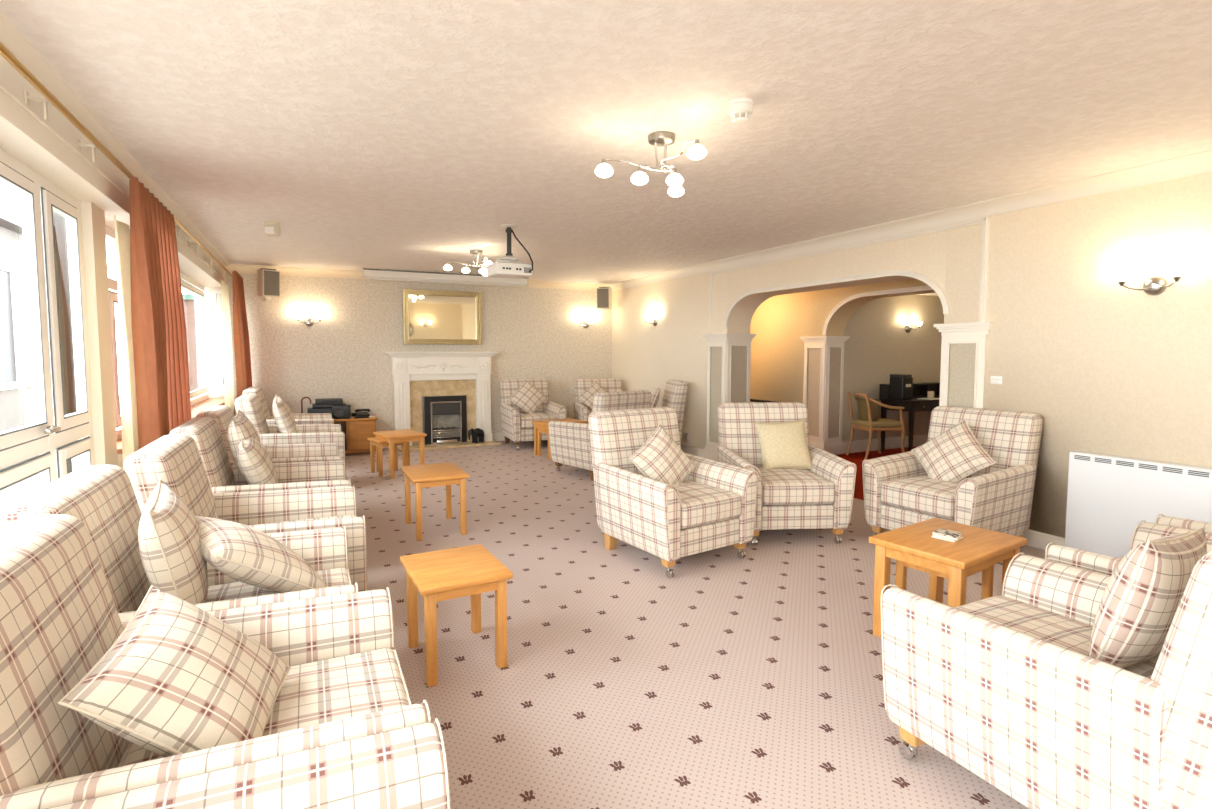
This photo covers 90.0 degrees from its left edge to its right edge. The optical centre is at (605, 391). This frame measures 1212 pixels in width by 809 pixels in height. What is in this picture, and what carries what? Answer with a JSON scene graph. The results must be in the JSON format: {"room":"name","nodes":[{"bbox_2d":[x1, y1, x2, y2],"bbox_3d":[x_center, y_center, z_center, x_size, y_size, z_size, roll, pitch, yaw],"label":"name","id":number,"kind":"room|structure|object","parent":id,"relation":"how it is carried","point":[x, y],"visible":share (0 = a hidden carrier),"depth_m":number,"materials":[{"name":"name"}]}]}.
{"room":"care facility","nodes":[
{"label":"care facility","id":0,"kind":"room"},
{"bbox_2d":[0,40,224,470],"bbox_3d":[-2.497,-0.068,2.637,0.330,2.508,11.130,-2,4,-26],"label":"wall","id":1,"kind":"structure","parent":0,"point":[23,137],"depth_m":3.29,"materials":[{"name":"white paint"}]},
{"bbox_2d":[0,148,94,490],"bbox_3d":[-1.528,0.211,0.715,0.100,2.125,5.800,-2,4,-26],"label":"window","id":2,"kind":"structure","parent":1,"relation":"in","point":[52,429],"depth_m":2.77,"materials":[{"name":"white plastic"}]},
{"bbox_2d":[0,81,225,280],"bbox_3d":[-2.365,-1.085,2.691,0.012,0.020,11.030,-2,4,-26],"label":"trim","id":3,"kind":"structure","parent":1,"relation":"attached to","point":[8,91],"depth_m":2.61,"materials":[{"name":"white paint"}]},
{"bbox_2d":[0,10,228,265],"bbox_3d":[-2.344,-1.263,2.689,0.060,0.030,11.030,-2,4,-26],"label":"trim","id":4,"kind":"structure","parent":1,"relation":"attached to","point":[10,35],"depth_m":2.73,"materials":[{"name":"white paint"}]},
{"bbox_2d":[0,42,231,276],"bbox_3d":[-2.325,-1.098,2.704,0.096,0.095,10.920,-2,4,-26],"label":"rail","id":5,"kind":"object","parent":1,"relation":"attached to","point":[4,52],"visible":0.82,"depth_m":2.40,"materials":[{"name":"gold metal"}]},
{"bbox_2d":[114,176,190,471],"bbox_3d":[-2.778,-0.056,3.765,0.215,2.235,1.220,-2,4,-26],"label":"curtain","id":6,"kind":"object","parent":5,"relation":"hanging from","point":[153,354],"visible":0.67,"depth_m":3.36,"materials":[{"name":"fabric"}]},
{"bbox_2d":[105,225,224,439],"bbox_3d":[-3.887,-0.484,5.549,0.260,1.375,4.540,-2,4,-26],"label":"window","id":7,"kind":"structure","parent":1,"relation":"in","point":[187,283],"depth_m":6.54,"materials":[{"name":"white plastic"}]},
{"bbox_2d":[54,226,76,414],"bbox_3d":[-2.969,-0.321,3.349,0.024,1.120,0.370,-2,4,-26],"label":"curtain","id":8,"kind":"object","parent":7,"relation":"hanging from","point":[66,338],"visible":0.39,"depth_m":3.28,"materials":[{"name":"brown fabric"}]},
{"bbox_2d":[117,397,224,453],"bbox_3d":[-3.895,0.216,5.613,0.310,0.030,4.580,-2,4,-26],"label":"window sill","id":9,"kind":"structure","parent":1,"relation":"in","point":[205,404],"depth_m":6.35,"materials":[{"name":"paint"}]},
{"bbox_2d":[221,271,251,415],"bbox_3d":[-4.375,-0.284,7.229,0.228,2.235,1.024,-2,4,-23],"label":"curtain","id":10,"kind":"object","parent":1,"relation":"hanging from","point":[240,324],"visible":0.66,"depth_m":7.01,"materials":[{"name":"fabric"}]},
{"bbox_2d":[232,271,251,397],"bbox_3d":[-4.387,-0.292,7.341,0.154,2.235,0.810,-2,4,-26],"label":"drape","id":11,"kind":"object","parent":10,"relation":"hanging from","point":[241,341],"depth_m":7.02,"materials":[{"name":"fabric"}]},
{"bbox_2d":[225,273,611,437],"bbox_3d":[-2.361,-0.485,8.952,6.135,2.608,0.120,-2,4,-26],"label":"wall","id":12,"kind":"structure","parent":0,"point":[536,333],"depth_m":8.49,"materials":[{"name":"beige paint"}]},
{"bbox_2d":[257,268,279,300],"bbox_3d":[-4.277,-1.356,7.664,0.267,0.401,0.210,3,5,39],"label":"wall speaker","id":13,"kind":"object","parent":12,"relation":"attached to","point":[268,280],"visible":1,"depth_m":7.58,"materials":[{"name":"beige plastic"}]},
{"bbox_2d":[264,270,279,295],"bbox_3d":[-4.186,-1.362,7.589,0.012,0.300,0.184,8,8,38],"label":"grille","id":14,"kind":"object","parent":13,"relation":"attached to","point":[271,277],"depth_m":7.59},
{"bbox_2d":[224,264,611,290],"bbox_3d":[-2.328,-1.629,8.775,5.445,0.100,0.090,-2,4,-26],"label":"trim","id":15,"kind":"structure","parent":12,"relation":"attached to","point":[247,269],"depth_m":8.15,"materials":[{"name":"paint"}]},
{"bbox_2d":[403,289,481,344],"bbox_3d":[-2.357,-1.078,8.786,1.110,0.775,0.045,-2,5,-26],"label":"wall mirror","id":16,"kind":"object","parent":12,"relation":"attached to","point":[429,316],"visible":1,"depth_m":8.78,"materials":[{"name":"gold metal"}]},
{"bbox_2d":[0,0,1211,284],"bbox_3d":[0.214,-1.410,3.933,5.855,0.100,11.230,-2,4,-26],"label":"ceiling","id":17,"kind":"structure","parent":0,"point":[394,135],"depth_m":2.74,"materials":[{"name":"white paint"}]},
{"bbox_2d":[264,221,280,236],"bbox_3d":[-2.830,-1.382,5.136,0.110,0.115,0.113,0,4,-6],"label":"sensor","id":18,"kind":"object","parent":17,"relation":"attached to","point":[271,228],"visible":1,"depth_m":5.09,"materials":[{"name":"beige plastic"}]},
{"bbox_2d":[362,269,528,286],"bbox_3d":[-2.239,-1.600,8.590,2.276,0.135,0.364,-2,4,-26],"label":"projection screen","id":19,"kind":"object","parent":17,"relation":"attached to","point":[377,274],"visible":0.98,"depth_m":8.38,"materials":[{"name":"white plastic"}]},
{"bbox_2d":[444,249,491,275],"bbox_3d":[-1.387,-1.410,6.577,0.561,0.249,0.562,1,4,15],"label":"ceiling light","id":20,"kind":"object","parent":17,"relation":"attached to","point":[483,271],"visible":0.94,"depth_m":6.52,"materials":[{"name":"white glass"}]},
{"bbox_2d":[487,224,532,278],"bbox_3d":[-0.844,-1.231,5.300,0.330,0.437,0.322,-2,4,-30],"label":"projector","id":21,"kind":"object","parent":17,"relation":"hanging from","point":[504,268],"visible":1,"depth_m":5.25,"materials":[{"name":"white plastic"}]},
{"bbox_2d":[595,131,706,196],"bbox_3d":[0.303,-1.179,3.089,0.561,0.249,0.562,2,4,25],"label":"ceiling light","id":22,"kind":"object","parent":17,"relation":"attached to","point":[660,138],"visible":1,"depth_m":3.05,"materials":[{"name":"white glass"}]},
{"bbox_2d":[729,98,752,124],"bbox_3d":[0.597,-1.232,2.677,0.104,0.089,0.104,-2,4,-26],"label":"smoke detector","id":23,"kind":"object","parent":17,"relation":"attached to","point":[741,109],"visible":1,"depth_m":2.64,"materials":[{"name":"white plastic"}]},
{"bbox_2d":[345,440,1044,808],"bbox_3d":[1.793,1.067,4.870,10.070,0.050,11.030,-2,4,-26],"label":"floor","id":24,"kind":"structure","parent":0,"point":[754,681],"depth_m":2.68,"materials":[{"name":"carpet"}]},
{"bbox_2d":[0,465,358,622],"bbox_3d":[-1.395,0.748,2.166,0.919,0.942,0.804,-2,4,-26],"label":"armchair","id":25,"kind":"object","parent":24,"relation":"on","point":[102,497],"visible":0.2,"depth_m":2.01,"materials":[{"name":"fabric"}]},
{"bbox_2d":[138,478,207,603],"bbox_3d":[-1.435,0.543,2.021,0.175,0.457,0.467,-2,4,-32],"label":"cushion","id":26,"kind":"object","parent":25,"relation":"on","point":[173,561],"visible":0.8,"depth_m":1.88,"materials":[{"name":"fabric"}]},
{"bbox_2d":[194,516,326,591],"bbox_3d":[-1.278,0.592,2.191,0.488,0.313,0.383,3,5,40],"label":"cushion","id":27,"kind":"object","parent":25,"relation":"on","point":[243,553],"visible":0.8,"depth_m":2.06,"materials":[{"name":"fabric"}]},
{"bbox_2d":[207,568,351,601],"bbox_3d":[-1.272,0.843,2.233,0.645,0.197,0.516,-2,4,-26],"label":"seat cushion","id":28,"kind":"object","parent":25,"relation":"on","point":[221,586],"depth_m":2.35,"materials":[{"name":"fabric"}]},
{"bbox_2d":[0,514,430,808],"bbox_3d":[-0.953,0.794,1.470,0.919,0.942,0.804,-2,4,-26],"label":"armchair","id":29,"kind":"object","parent":24,"relation":"on","point":[345,680],"visible":0.48,"depth_m":1.33,"materials":[{"name":"fabric"}]},
{"bbox_2d":[58,585,290,756],"bbox_3d":[-0.945,0.669,1.399,0.300,0.356,0.458,-1,4,-16],"label":"cushion","id":30,"kind":"object","parent":29,"relation":"on","point":[178,679],"visible":0.88,"depth_m":1.30,"materials":[{"name":"fabric"}]},
{"bbox_2d":[117,648,411,766],"bbox_3d":[-0.831,0.889,1.537,0.645,0.197,0.516,-2,4,-26],"label":"seat cushion","id":31,"kind":"object","parent":29,"relation":"on","point":[321,685],"depth_m":1.61,"materials":[{"name":"fabric"}]},
{"bbox_2d":[125,434,366,591],"bbox_3d":[-1.705,0.693,3.003,0.919,0.942,0.804,-2,4,-26],"label":"armchair","id":32,"kind":"object","parent":24,"relation":"on","point":[175,459],"visible":0.36,"depth_m":2.87,"materials":[{"name":"fabric"}]},
{"bbox_2d":[257,515,355,524],"bbox_3d":[-1.582,0.787,3.070,0.645,0.197,0.516,-2,4,-26],"label":"seat cushion","id":33,"kind":"object","parent":32,"relation":"on","point":[261,519],"depth_m":3.28,"materials":[{"name":"fabric"}]},
{"bbox_2d":[46,718,450,808],"bbox_3d":[-0.591,0.841,0.753,0.919,0.942,0.804,-2,4,-26],"label":"armchair","id":34,"kind":"object","parent":24,"relation":"on","point":[405,767],"visible":1,"depth_m":1.13,"materials":[{"name":"fabric"}]},
{"bbox_2d":[169,417,350,493],"bbox_3d":[-2.122,0.638,3.833,0.919,0.942,0.804,-2,4,-26],"label":"armchair","id":35,"kind":"object","parent":24,"relation":"on","point":[223,477],"visible":0.11,"depth_m":3.65,"materials":[{"name":"fabric"}]},
{"bbox_2d":[228,409,260,483],"bbox_3d":[-2.271,0.349,3.819,0.177,0.454,0.458,-2,4,-29],"label":"cushion","id":36,"kind":"object","parent":35,"relation":"on","point":[240,427],"visible":0.51,"depth_m":3.66,"materials":[{"name":"fabric"}]},
{"bbox_2d":[236,438,277,484],"bbox_3d":[-2.150,0.465,3.740,0.229,0.488,0.505,-3,5,-36],"label":"cushion","id":37,"kind":"object","parent":35,"relation":"on","point":[255,462],"visible":0.6,"depth_m":3.58,"materials":[{"name":"fabric"}]},
{"bbox_2d":[196,405,341,464],"bbox_3d":[-2.544,0.583,4.671,0.919,0.942,0.804,-2,4,-26],"label":"armchair","id":38,"kind":"object","parent":24,"relation":"on","point":[283,453],"visible":0.16,"depth_m":4.75,"materials":[{"name":"fabric"}]},
{"bbox_2d":[242,387,333,424],"bbox_3d":[-3.743,0.415,7.207,0.919,0.942,0.804,-2,4,-26],"label":"armchair","id":39,"kind":"object","parent":24,"relation":"on","point":[300,418],"visible":0.16,"depth_m":6.99,"materials":[{"name":"fabric"}]},
{"bbox_2d":[234,394,345,474],"bbox_3d":[-3.109,0.493,6.028,0.919,0.942,0.804,-2,4,-26],"label":"armchair","id":40,"kind":"object","parent":24,"relation":"on","point":[250,405],"visible":0.28,"depth_m":5.73,"materials":[{"name":"fabric"}]},
{"bbox_2d":[272,394,296,432],"bbox_3d":[-3.138,0.281,5.922,0.207,0.506,0.525,-2,4,-29],"label":"cushion","id":41,"kind":"object","parent":40,"relation":"on","point":[283,415],"visible":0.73,"depth_m":5.75,"materials":[{"name":"fabric"}]},
{"bbox_2d":[333,415,377,455],"bbox_3d":[-3.685,0.591,7.978,1.260,0.490,0.510,-2,4,-26],"label":"tv cabinet","id":42,"kind":"object","parent":24,"relation":"on","point":[356,431],"visible":0.41,"depth_m":7.97,"materials":[{"name":"brown wood"}]},
{"bbox_2d":[332,405,350,418],"bbox_3d":[-3.465,0.261,7.936,0.210,0.170,0.149,-1,4,-14],"label":"radio","id":43,"kind":"object","parent":42,"relation":"on","point":[338,411],"visible":1,"depth_m":7.88,"materials":[{"name":"black plastic"}]},
{"bbox_2d":[367,437,405,476],"bbox_3d":[-2.445,0.716,6.803,0.340,0.395,0.360,-3,5,-38],"label":"side table","id":44,"kind":"object","parent":24,"relation":"on","point":[378,442],"visible":0.63,"depth_m":6.75,"materials":[{"name":"brown wood"}]},
{"bbox_2d":[373,429,426,478],"bbox_3d":[-2.315,0.685,6.809,0.420,0.455,0.540,-3,5,-38],"label":"side table","id":45,"kind":"object","parent":24,"relation":"on","point":[406,435],"visible":0.8,"depth_m":6.69,"materials":[{"name":"brown wood"}]},
{"bbox_2d":[401,462,468,540],"bbox_3d":[-1.319,0.827,4.663,0.405,0.455,0.570,-2,4,-27],"label":"side table","id":46,"kind":"object","parent":24,"relation":"on","point":[439,474],"visible":1,"depth_m":4.51,"materials":[{"name":"brown wood"}]},
{"bbox_2d":[383,352,500,451],"bbox_3d":[-2.316,0.105,8.711,1.600,1.362,0.420,-2,4,-26],"label":"fireplace surround","id":47,"kind":"object","parent":24,"relation":"on","point":[415,375],"visible":0.86,"depth_m":8.72,"materials":[{"name":"white paint"}]},
{"bbox_2d":[383,352,498,356],"bbox_3d":[-2.351,-0.543,8.741,1.600,0.072,0.260,-2,4,-26],"label":"mantel shelf","id":48,"kind":"object","parent":47,"relation":"attached to","point":[391,354],"depth_m":8.64,"materials":[{"name":"white paint"}]},
{"bbox_2d":[424,395,466,443],"bbox_3d":[-2.340,0.401,8.848,0.600,0.690,0.156,-2,4,-26],"label":"fire","id":49,"kind":"object","parent":47,"relation":"on","point":[445,416],"visible":1,"depth_m":8.85,"materials":[{"name":"black"}]},
{"bbox_2d":[432,403,459,414],"bbox_3d":[-2.348,0.238,8.853,0.410,0.175,0.090,-2,4,-26],"label":"hood","id":50,"kind":"object","parent":49,"relation":"attached to","point":[437,408],"depth_m":8.81,"materials":[{"name":"grey metal"}]},
{"bbox_2d":[468,428,483,442],"bbox_3d":[-1.903,0.635,8.896,0.176,0.216,0.278,4,5,44],"label":"elephant figurine","id":51,"kind":"object","parent":47,"relation":"on","point":[477,434],"visible":1,"depth_m":8.86,"materials":[{"name":"black ceramic"}]},
{"bbox_2d":[400,544,512,686],"bbox_3d":[-0.674,0.974,2.707,0.385,0.420,0.455,-2,4,-29],"label":"side table","id":52,"kind":"object","parent":24,"relation":"on","point":[472,570],"visible":1,"depth_m":2.60,"materials":[{"name":"brown wood"}]},
{"bbox_2d":[500,379,566,449],"bbox_3d":[-1.101,0.304,8.896,0.804,0.942,0.919,-2,4,-22],"label":"armchair","id":53,"kind":"object","parent":24,"relation":"on","point":[517,425],"visible":0.64,"depth_m":8.71,"materials":[{"name":"fabric"}]},
{"bbox_2d":[509,380,547,412],"bbox_3d":[-1.143,0.092,8.931,0.553,0.548,0.254,0,4,1],"label":"cushion","id":54,"kind":"object","parent":53,"relation":"on","point":[527,397],"visible":0.96,"depth_m":8.86,"materials":[{"name":"fabric"}]},
{"bbox_2d":[520,413,555,428],"bbox_3d":[-1.050,0.411,8.776,0.516,0.197,0.645,-2,4,-22],"label":"seat cushion","id":55,"kind":"object","parent":53,"relation":"on","point":[526,419],"depth_m":8.49,"materials":[{"name":"fabric"}]},
{"bbox_2d":[532,418,586,459],"bbox_3d":[-0.610,0.609,7.974,0.580,0.455,0.460,-3,5,-36],"label":"side table","id":56,"kind":"object","parent":24,"relation":"on","point":[540,423],"visible":0.53,"depth_m":7.95,"materials":[{"name":"brown wood"}]},
{"bbox_2d":[574,379,621,423],"bbox_3d":[-0.041,0.292,9.079,0.804,0.942,0.919,-1,4,-12],"label":"armchair","id":57,"kind":"object","parent":24,"relation":"on","point":[581,411],"visible":0.2,"depth_m":9.29,"materials":[{"name":"fabric"}]},
{"bbox_2d":[576,381,605,411],"bbox_3d":[-0.149,0.101,9.095,0.563,0.546,0.241,-2,4,-30],"label":"cushion","id":58,"kind":"object","parent":57,"relation":"on","point":[587,397],"visible":0.51,"depth_m":9.03,"materials":[{"name":"fabric"}]},
{"bbox_2d":[548,390,650,480],"bbox_3d":[-0.058,0.444,6.774,0.804,0.942,0.919,-3,5,-40],"label":"armchair","id":59,"kind":"object","parent":24,"relation":"on","point":[570,443],"visible":0.43,"depth_m":6.48,"materials":[{"name":"fabric"}]},
{"bbox_2d":[656,379,687,442],"bbox_3d":[0.565,0.338,8.078,0.919,0.982,0.804,0,4,-6],"label":"armchair","id":60,"kind":"object","parent":24,"relation":"on","point":[675,392],"visible":0.16,"depth_m":7.76,"materials":[{"name":"fabric"}]},
{"bbox_2d":[588,407,757,577],"bbox_3d":[0.418,0.619,4.128,0.804,0.942,0.919,-3,5,-34],"label":"armchair","id":61,"kind":"object","parent":24,"relation":"on","point":[714,506],"visible":0.98,"depth_m":3.93,"materials":[{"name":"fabric"}]},
{"bbox_2d":[628,424,695,484],"bbox_3d":[0.392,0.483,4.139,0.232,0.511,0.522,3,5,39],"label":"cushion","id":62,"kind":"object","parent":61,"relation":"on","point":[660,458],"visible":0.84,"depth_m":4.07,"materials":[{"name":"fabric"}]},
{"bbox_2d":[673,479,740,528],"bbox_3d":[0.495,0.725,4.021,0.516,0.197,0.645,-3,5,-34],"label":"seat cushion","id":63,"kind":"object","parent":61,"relation":"on","point":[704,503],"depth_m":3.81,"materials":[{"name":"fabric"}]},
{"bbox_2d":[717,402,856,545],"bbox_3d":[1.318,0.584,4.654,0.804,0.942,0.919,0,4,-4],"label":"armchair","id":64,"kind":"object","parent":24,"relation":"on","point":[821,496],"visible":0.76,"depth_m":4.27,"materials":[{"name":"fabric"}]},
{"bbox_2d":[755,419,811,469],"bbox_3d":[1.384,0.416,4.709,0.421,0.388,0.205,0,4,-5],"label":"cushion","id":65,"kind":"object","parent":64,"relation":"on","point":[783,445],"visible":0.96,"depth_m":4.65,"materials":[{"name":"beige fabric"}]},
{"bbox_2d":[757,467,834,504],"bbox_3d":[1.328,0.692,4.525,0.516,0.197,0.645,0,4,-4],"label":"seat cushion","id":66,"kind":"object","parent":64,"relation":"on","point":[816,485],"depth_m":4.22,"materials":[{"name":"fabric"}]},
{"bbox_2d":[846,392,905,459],"bbox_3d":[3.481,0.426,7.839,0.561,0.849,0.576,-1,4,-11],"label":"desk chair","id":67,"kind":"object","parent":24,"relation":"on","point":[869,420],"visible":0.99,"depth_m":7.65,"materials":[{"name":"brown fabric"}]},
{"bbox_2d":[879,382,939,451],"bbox_3d":[4.407,0.349,8.374,1.200,0.920,0.522,-2,4,-26],"label":"writing desk","id":68,"kind":"object","parent":24,"relation":"on","point":[913,405],"visible":0.51,"depth_m":8.19,"materials":[{"name":"black wood"}]},
{"bbox_2d":[889,374,912,399],"bbox_3d":[3.963,-0.069,8.139,0.200,0.332,0.223,-2,4,-26],"label":"printer","id":69,"kind":"object","parent":68,"relation":"on","point":[901,385],"visible":1,"depth_m":8.06,"materials":[{"name":"black plastic"}]},
{"bbox_2d":[895,560,993,601],"bbox_3d":[1.631,0.967,2.927,0.400,0.405,0.330,-3,5,-34],"label":"side table","id":70,"kind":"object","parent":24,"relation":"on","point":[901,567],"visible":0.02,"depth_m":2.91,"materials":[{"name":"brown wood"}]},
{"bbox_2d":[869,518,1026,637],"bbox_3d":[1.626,0.931,2.900,0.600,0.480,0.440,-3,5,-34],"label":"side table","id":71,"kind":"object","parent":24,"relation":"on","point":[979,549],"visible":0.7,"depth_m":2.81,"materials":[{"name":"brown wood"}]},
{"bbox_2d":[931,536,962,541],"bbox_3d":[1.620,0.689,2.876,0.104,0.006,0.104,-3,5,-39],"label":"coaster","id":72,"kind":"object","parent":71,"relation":"on","point":[960,537],"visible":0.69,"depth_m":2.84,"materials":[{"name":"beige paper"}]},
{"bbox_2d":[932,535,957,539],"bbox_3d":[1.620,0.681,2.885,0.104,0.006,0.104,3,5,36],"label":"coaster","id":73,"kind":"object","parent":72,"relation":"on","point":[932,535],"visible":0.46,"depth_m":2.85,"materials":[{"name":"beige paper"}]},
{"bbox_3d":[1.625,0.675,2.883,0.104,0.007,0.104,3,5,41],"label":"coaster","id":74,"kind":"object","parent":73,"relation":"on","visible":0},
{"bbox_2d":[932,528,962,537],"bbox_3d":[1.620,0.668,2.875,0.104,0.006,0.104,-4,5,-44],"label":"coaster","id":75,"kind":"object","parent":74,"relation":"on","point":[944,532],"visible":1,"depth_m":2.87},
{"bbox_2d":[862,406,1042,536],"bbox_3d":[2.442,0.609,4.274,0.919,0.942,0.804,-2,4,-31],"label":"armchair","id":76,"kind":"object","parent":24,"relation":"on","point":[898,491],"visible":0.79,"depth_m":4.13,"materials":[{"name":"fabric"}]},
{"bbox_2d":[881,474,965,518],"bbox_3d":[2.325,0.712,4.210,0.645,0.197,0.516,-2,4,-31],"label":"seat cushion","id":77,"kind":"object","parent":76,"relation":"on","point":[920,496],"depth_m":4.07,"materials":[{"name":"fabric"}]},
{"bbox_2d":[911,419,995,481],"bbox_3d":[2.441,0.454,4.286,0.290,0.509,0.530,0,4,-3],"label":"cushion","id":78,"kind":"object","parent":76,"relation":"on","point":[955,454],"visible":0.91,"depth_m":4.22,"materials":[{"name":"fabric"}]},
{"bbox_2d":[881,551,1211,808],"bbox_3d":[1.464,0.773,1.784,0.804,0.942,0.919,-2,4,-26],"label":"armchair","id":79,"kind":"object","parent":24,"relation":"on","point":[1008,687],"visible":0.99,"depth_m":1.61,"materials":[{"name":"fabric"}]},
{"bbox_2d":[956,596,1159,678],"bbox_3d":[1.404,0.864,1.913,0.516,0.197,0.645,-2,4,-26],"label":"seat cushion","id":80,"kind":"object","parent":79,"relation":"on","point":[1048,619],"depth_m":2.04,"materials":[{"name":"fabric"}]},
{"bbox_2d":[1089,527,1206,667],"bbox_3d":[1.558,0.597,1.739,0.448,0.440,0.180,-2,4,-33],"label":"cushion","id":81,"kind":"object","parent":79,"relation":"on","point":[1140,601],"visible":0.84,"depth_m":1.64,"materials":[{"name":"fabric"}]},
{"bbox_2d":[1045,520,1211,574],"bbox_3d":[2.331,0.744,2.229,0.804,0.942,0.919,-2,4,-26],"label":"armchair","id":82,"kind":"object","parent":24,"relation":"on","point":[1100,563],"visible":0.09,"depth_m":2.42,"materials":[{"name":"fabric"}]},
{"bbox_2d":[1155,514,1211,532],"bbox_3d":[3.167,0.715,2.659,0.804,0.942,0.919,-2,4,-26],"label":"armchair","id":83,"kind":"object","parent":24,"relation":"on","point":[1164,520],"visible":0.08,"depth_m":2.79,"materials":[{"name":"fabric"}]},
{"bbox_2d":[750,279,935,408],"bbox_3d":[4.046,-0.129,5.896,0.315,2.200,11.030,-2,4,-26],"label":"wall","id":84,"kind":"structure","parent":0,"point":[778,324],"depth_m":8.47,"materials":[{"name":"paint"}]},
{"bbox_2d":[800,336,849,454],"bbox_3d":[2.932,0.037,8.189,0.419,1.567,0.474,-2,4,-26],"label":"column","id":85,"kind":"structure","parent":84,"relation":"attached to","point":[822,385],"depth_m":8.04,"materials":[{"name":"beige paint"}]},
{"bbox_2d":[822,285,932,334],"bbox_3d":[3.482,-0.908,6.619,0.018,0.500,2.915,-2,4,-26],"label":"trim","id":86,"kind":"structure","parent":84,"relation":"attached to","point":[919,288],"depth_m":7.25,"materials":[{"name":"beige paint"}]},
{"bbox_2d":[842,295,943,441],"bbox_3d":[4.133,-0.307,8.597,2.220,2.200,0.112,-2,4,-26],"label":"wall","id":87,"kind":"structure","parent":0,"point":[878,346],"depth_m":8.42,"materials":[{"name":"paint"}]},
{"bbox_2d":[842,434,927,453],"bbox_3d":[2.945,0.677,9.181,4.090,0.160,1.746,2,4,25],"label":"baseboard","id":88,"kind":"structure","parent":87,"relation":"attached to","point":[918,440],"depth_m":8.48,"materials":[{"name":"beige paint"}]},
{"bbox_2d":[612,172,1211,537],"bbox_3d":[2.678,-0.213,5.220,0.350,2.458,11.230,-2,4,-26],"label":"wall","id":89,"kind":"structure","parent":0,"point":[1107,367],"depth_m":4.07,"materials":[{"name":"paint"}]},
{"bbox_2d":[596,287,611,311],"bbox_3d":[-0.024,-1.480,9.691,0.211,0.401,0.268,1,4,12],"label":"wall speaker","id":90,"kind":"object","parent":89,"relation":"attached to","point":[604,302],"visible":1,"depth_m":9.57,"materials":[{"name":"grey plastic"}]},
{"bbox_2d":[597,288,608,307],"bbox_3d":[-0.048,-1.483,9.576,0.184,0.300,0.012,1,8,12],"label":"grille","id":91,"kind":"object","parent":90,"relation":"attached to","point":[602,293],"depth_m":9.57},
{"bbox_2d":[703,333,755,460],"bbox_3d":[1.532,0.070,7.586,0.454,1.582,0.479,-2,4,-26],"label":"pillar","id":92,"kind":"structure","parent":89,"relation":"attached to","point":[729,354],"depth_m":7.43,"materials":[{"name":"beige paint"}]},
{"bbox_2d":[724,270,949,326],"bbox_3d":[2.059,-0.899,6.023,0.018,0.400,2.865,-2,4,-26],"label":"trim","id":93,"kind":"structure","parent":89,"relation":"attached to","point":[928,281],"depth_m":5.54,"materials":[{"name":"beige paint"}]},
{"bbox_2d":[709,215,990,333],"bbox_3d":[2.053,-1.006,6.021,0.024,0.785,3.460,-2,4,-26],"label":"trim","id":94,"kind":"structure","parent":89,"relation":"attached to","point":[985,221],"depth_m":4.91,"materials":[{"name":"beige paint"}]},
{"bbox_2d":[680,443,1064,549],"bbox_3d":[2.517,0.962,5.207,0.018,0.115,11.010,-2,4,-26],"label":"baseboard","id":95,"kind":"structure","parent":89,"relation":"attached to","point":[1036,539],"depth_m":4.22,"materials":[{"name":"beige paint"}]},
{"bbox_2d":[610,149,1211,290],"bbox_3d":[2.480,-1.383,5.046,0.090,0.100,11.030,-2,4,-26],"label":"trim","id":96,"kind":"structure","parent":89,"relation":"attached to","point":[1200,162],"depth_m":4.45,"materials":[{"name":"beige paint"}]},
{"bbox_2d":[934,322,994,408],"bbox_3d":[2.910,0.255,4.776,0.454,1.582,0.449,-2,4,-26],"label":"trim","id":97,"kind":"structure","parent":89,"relation":"attached to","point":[963,345],"depth_m":4.66,"materials":[{"name":"beige paint"}]},
{"bbox_2d":[1065,451,1211,557],"bbox_3d":[3.407,0.789,3.272,0.102,0.715,1.600,-2,4,-26],"label":"heater","id":98,"kind":"object","parent":89,"relation":"attached to","point":[1108,496],"visible":0.74,"depth_m":3.69,"materials":[{"name":"white metal"}]},
{"bbox_2d":[1074,455,1208,476],"bbox_3d":[3.370,0.464,3.218,0.008,0.026,1.557,-2,4,-26],"label":"grille","id":99,"kind":"object","parent":98,"relation":"attached to","point":[1166,469],"depth_m":3.60,"materials":[{"name":"grey metal"}]},
{"bbox_2d":[1113,266,1188,295],"bbox_3d":[3.204,-0.645,3.569,0.126,0.147,0.352,-2,4,-26],"label":"wall light","id":100,"kind":"object","parent":89,"relation":"attached to","point":[1154,286],"visible":1,"depth_m":3.57,"materials":[{"name":"white glass"}]},
{"label":"outside","id":101,"kind":"structure","parent":0,"visible":0},
{"bbox_2d":[182,294,198,398],"bbox_3d":[-7.103,-0.453,10.043,0.770,2.300,0.300,-2,4,-26],"label":"brick wall","id":102,"kind":"structure","parent":101,"point":[188,300],"depth_m":10.04,"materials":[{"name":"brick"}]},
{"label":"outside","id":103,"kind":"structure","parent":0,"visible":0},
{"bbox_2d":[0,397,120,508],"bbox_3d":[-11.267,1.218,3.483,14.740,0.070,32.000,-2,4,-26],"label":"paving","id":104,"kind":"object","parent":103,"point":[8,495],"visible":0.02,"depth_m":6.18,"materials":[{"name":"white concrete"}]},
{"bbox_2d":[0,182,34,431],"bbox_3d":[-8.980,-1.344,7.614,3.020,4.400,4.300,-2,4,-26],"label":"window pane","id":105,"kind":"object","parent":104,"relation":"on","point":[16,391],"visible":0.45,"depth_m":7.70,"materials":[{"name":"grey"}]},
{"bbox_2d":[53,211,74,473],"bbox_3d":[-4.509,-0.333,5.204,0.080,2.700,1.230,-2,4,-26],"label":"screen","id":106,"kind":"object","parent":104,"relation":"on","point":[59,221],"visible":0.02,"depth_m":4.88,"materials":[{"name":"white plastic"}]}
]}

